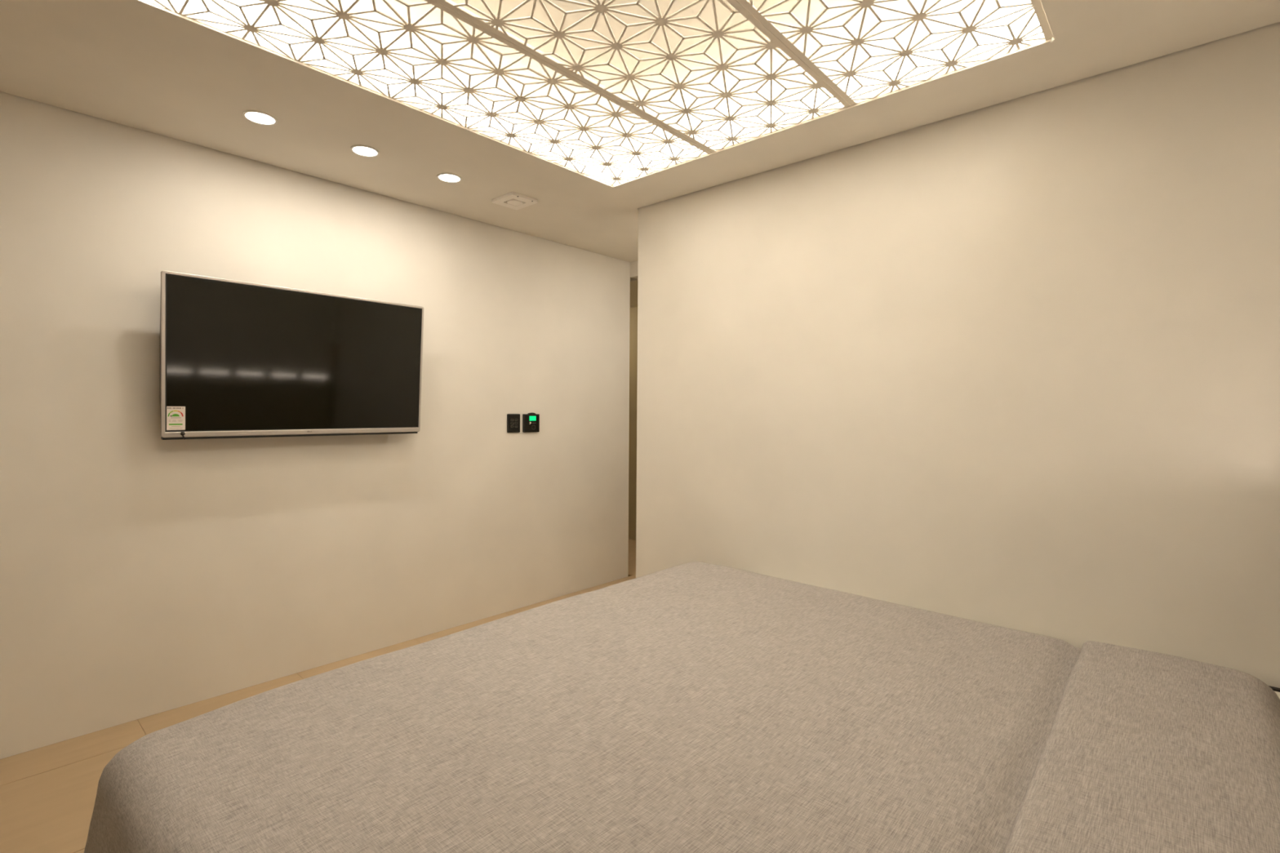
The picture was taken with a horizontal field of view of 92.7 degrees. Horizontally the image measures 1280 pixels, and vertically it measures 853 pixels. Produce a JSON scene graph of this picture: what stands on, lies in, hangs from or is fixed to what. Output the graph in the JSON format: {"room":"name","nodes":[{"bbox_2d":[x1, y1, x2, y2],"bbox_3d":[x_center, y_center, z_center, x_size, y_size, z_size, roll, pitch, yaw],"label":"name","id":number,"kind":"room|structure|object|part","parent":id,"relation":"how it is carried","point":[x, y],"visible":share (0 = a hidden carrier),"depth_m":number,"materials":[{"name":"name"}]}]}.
{"room":"bedroom","nodes":[
{"label":"bedroom","id":0,"kind":"room"},
{"bbox_2d":[0,91,630,759],"bbox_3d":[-2.211,-0.144,2.166,0.100,2.600,6.271,2,2,42],"label":"wall","id":1,"kind":"structure","parent":0,"point":[143,574],"depth_m":2.65,"materials":[{"name":"beige paint"}]},
{"bbox_2d":[160,270,423,439],"bbox_3d":[-1.501,-0.278,2.749,0.136,0.645,1.064,2,2,42],"label":"television","id":2,"kind":"object","parent":1,"relation":"attached to","point":[238,359],"visible":1,"depth_m":2.63,"materials":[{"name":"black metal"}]},
{"bbox_2d":[506,413,519,432],"bbox_3d":[-0.765,-0.020,3.697,0.011,0.113,0.092,2,2,42],"label":"light switch","id":3,"kind":"object","parent":1,"relation":"attached to","point":[513,420],"visible":1,"depth_m":3.69,"materials":[{"name":"black plastic"}]},
{"bbox_3d":[-0.762,-0.020,3.695,0.001,0.097,0.074,2,2,42],"label":"glass","id":4,"kind":"part","parent":3,"relation":"part of","materials":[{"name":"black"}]},
{"bbox_2d":[522,413,539,432],"bbox_3d":[-0.676,-0.026,3.793,0.016,0.121,0.121,2,2,42],"label":"thermostat","id":5,"kind":"object","parent":1,"relation":"attached to","point":[531,421],"visible":1,"depth_m":3.78,"materials":[{"name":"black plastic"}]},
{"bbox_3d":[-0.671,-0.021,3.789,0.001,0.098,0.105,2,2,42],"label":"glass","id":6,"kind":"part","parent":5,"relation":"part of","materials":[{"name":"black"}]},
{"bbox_2d":[0,538,635,852],"bbox_3d":[-1.194,1.199,1.931,5.300,0.060,7.440,2,2,42],"label":"floor","id":7,"kind":"structure","parent":0,"point":[48,793],"depth_m":2.06,"materials":[{"name":"brown light wood planks"}]},
{"bbox_2d":[1268,685,1279,699],"bbox_3d":[0.464,0.958,1.422,1.835,0.473,2.144,2,2,42],"label":"bed","id":8,"kind":"object","parent":7,"relation":"on","point":[1276,690],"visible":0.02,"depth_m":1.68,"materials":[{"name":"white fabric"}]},
{"bbox_2d":[84,561,1279,852],"bbox_3d":[0.231,0.814,1.422,1.983,0.402,2.182,2,2,42],"label":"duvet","id":9,"kind":"object","parent":8,"relation":"on","point":[693,707],"visible":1,"depth_m":1.23,"materials":[{"name":"grey fabric"}]},
{"bbox_3d":[1.739,0.914,1.703,0.315,0.383,0.019,2,2,42],"label":"rail","id":10,"kind":"part","parent":8,"relation":"part of","materials":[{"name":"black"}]},
{"bbox_3d":[0.457,0.839,1.410,1.835,0.232,2.122,2,2,42],"label":"mattress","id":11,"kind":"part","parent":8,"relation":"part of","materials":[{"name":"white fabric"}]},
{"bbox_2d":[628,306,637,540],"bbox_3d":[0.673,-0.206,5.159,3.500,2.600,0.100,2,2,42],"label":"wall","id":12,"kind":"structure","parent":0,"point":[633,311],"depth_m":5.76,"materials":[{"name":"paint"}]},
{"bbox_2d":[630,260,638,279],"bbox_3d":[0.400,-0.166,3.617,1.845,2.600,0.822,2,2,42],"label":"wall","id":13,"kind":"structure","parent":0,"point":[633,265],"depth_m":4.41,"materials":[{"name":"beige paint"}]},
{"bbox_2d":[0,0,1279,307],"bbox_3d":[-1.140,-1.250,1.831,5.200,0.457,7.440,2,2,42],"label":"ceiling","id":14,"kind":"structure","parent":0,"point":[142,64],"depth_m":2.10,"materials":[{"name":"paint"}]},
{"bbox_2d":[242,110,277,125],"bbox_3d":[-1.402,-1.140,2.254,0.110,0.004,0.110,2,2,42],"label":"recessed light","id":15,"kind":"object","parent":14,"relation":"in","point":[254,116],"visible":1,"depth_m":2.25,"materials":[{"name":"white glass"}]},
{"bbox_2d":[350,145,379,156],"bbox_3d":[-1.144,-1.146,2.539,0.110,0.004,0.110,2,2,42],"label":"recessed light","id":16,"kind":"object","parent":14,"relation":"in","point":[362,150],"visible":1,"depth_m":2.54,"materials":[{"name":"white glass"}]},
{"bbox_2d":[158,0,609,181],"bbox_3d":[-0.758,-1.227,2.283,0.006,0.106,1.820,2,2,42],"label":"light strip","id":17,"kind":"object","parent":14,"relation":"attached to","point":[251,12],"visible":0.5,"depth_m":2.11,"materials":[{"name":"white plastic"}]},
{"bbox_2d":[144,0,711,186],"bbox_3d":[-0.529,-1.147,2.073,0.595,0.020,1.854,2,2,42],"label":"lattice panel","id":18,"kind":"object","parent":14,"relation":"attached to","point":[340,14],"visible":1,"depth_m":1.98,"materials":[{"name":"beige wood"}]},
{"bbox_2d":[436,173,462,182],"bbox_3d":[-0.883,-1.152,2.828,0.110,0.004,0.110,2,2,42],"label":"recessed light","id":19,"kind":"object","parent":14,"relation":"in","point":[446,177],"visible":1,"depth_m":2.82,"materials":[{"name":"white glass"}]},
{"bbox_2d":[492,191,537,209],"bbox_3d":[-0.641,-1.153,3.124,0.180,0.015,0.160,2,2,42],"label":"ceiling vent","id":20,"kind":"object","parent":14,"relation":"in","point":[513,200],"visible":1,"depth_m":3.11,"materials":[{"name":"white plastic"}]},
{"bbox_2d":[434,0,851,152],"bbox_3d":[-0.085,-1.133,1.675,0.596,0.020,1.854,2,2,42],"label":"lattice panel","id":21,"kind":"object","parent":14,"relation":"attached to","point":[492,24],"visible":1,"depth_m":1.89,"materials":[{"name":"beige wood"}]},
{"bbox_2d":[616,7,1044,182],"bbox_3d":[0.543,-1.221,2.373,1.761,0.106,0.006,2,2,42],"label":"light strip","id":22,"kind":"object","parent":14,"relation":"attached to","point":[1017,25],"visible":0.46,"depth_m":2.14,"materials":[{"name":"white plastic"}]},
{"bbox_2d":[736,0,1053,105],"bbox_3d":[0.359,-1.120,1.276,0.595,0.020,1.854,2,2,42],"label":"lattice panel","id":23,"kind":"object","parent":14,"relation":"attached to","point":[1037,5],"visible":1,"depth_m":1.76,"materials":[{"name":"beige wood"}]},
{"bbox_2d":[635,22,1279,688],"bbox_3d":[0.993,-0.130,2.452,2.604,2.600,0.120,2,2,42],"label":"wall","id":24,"kind":"structure","parent":0,"point":[1013,364],"depth_m":2.12,"materials":[{"name":"beige paint"}]}
]}

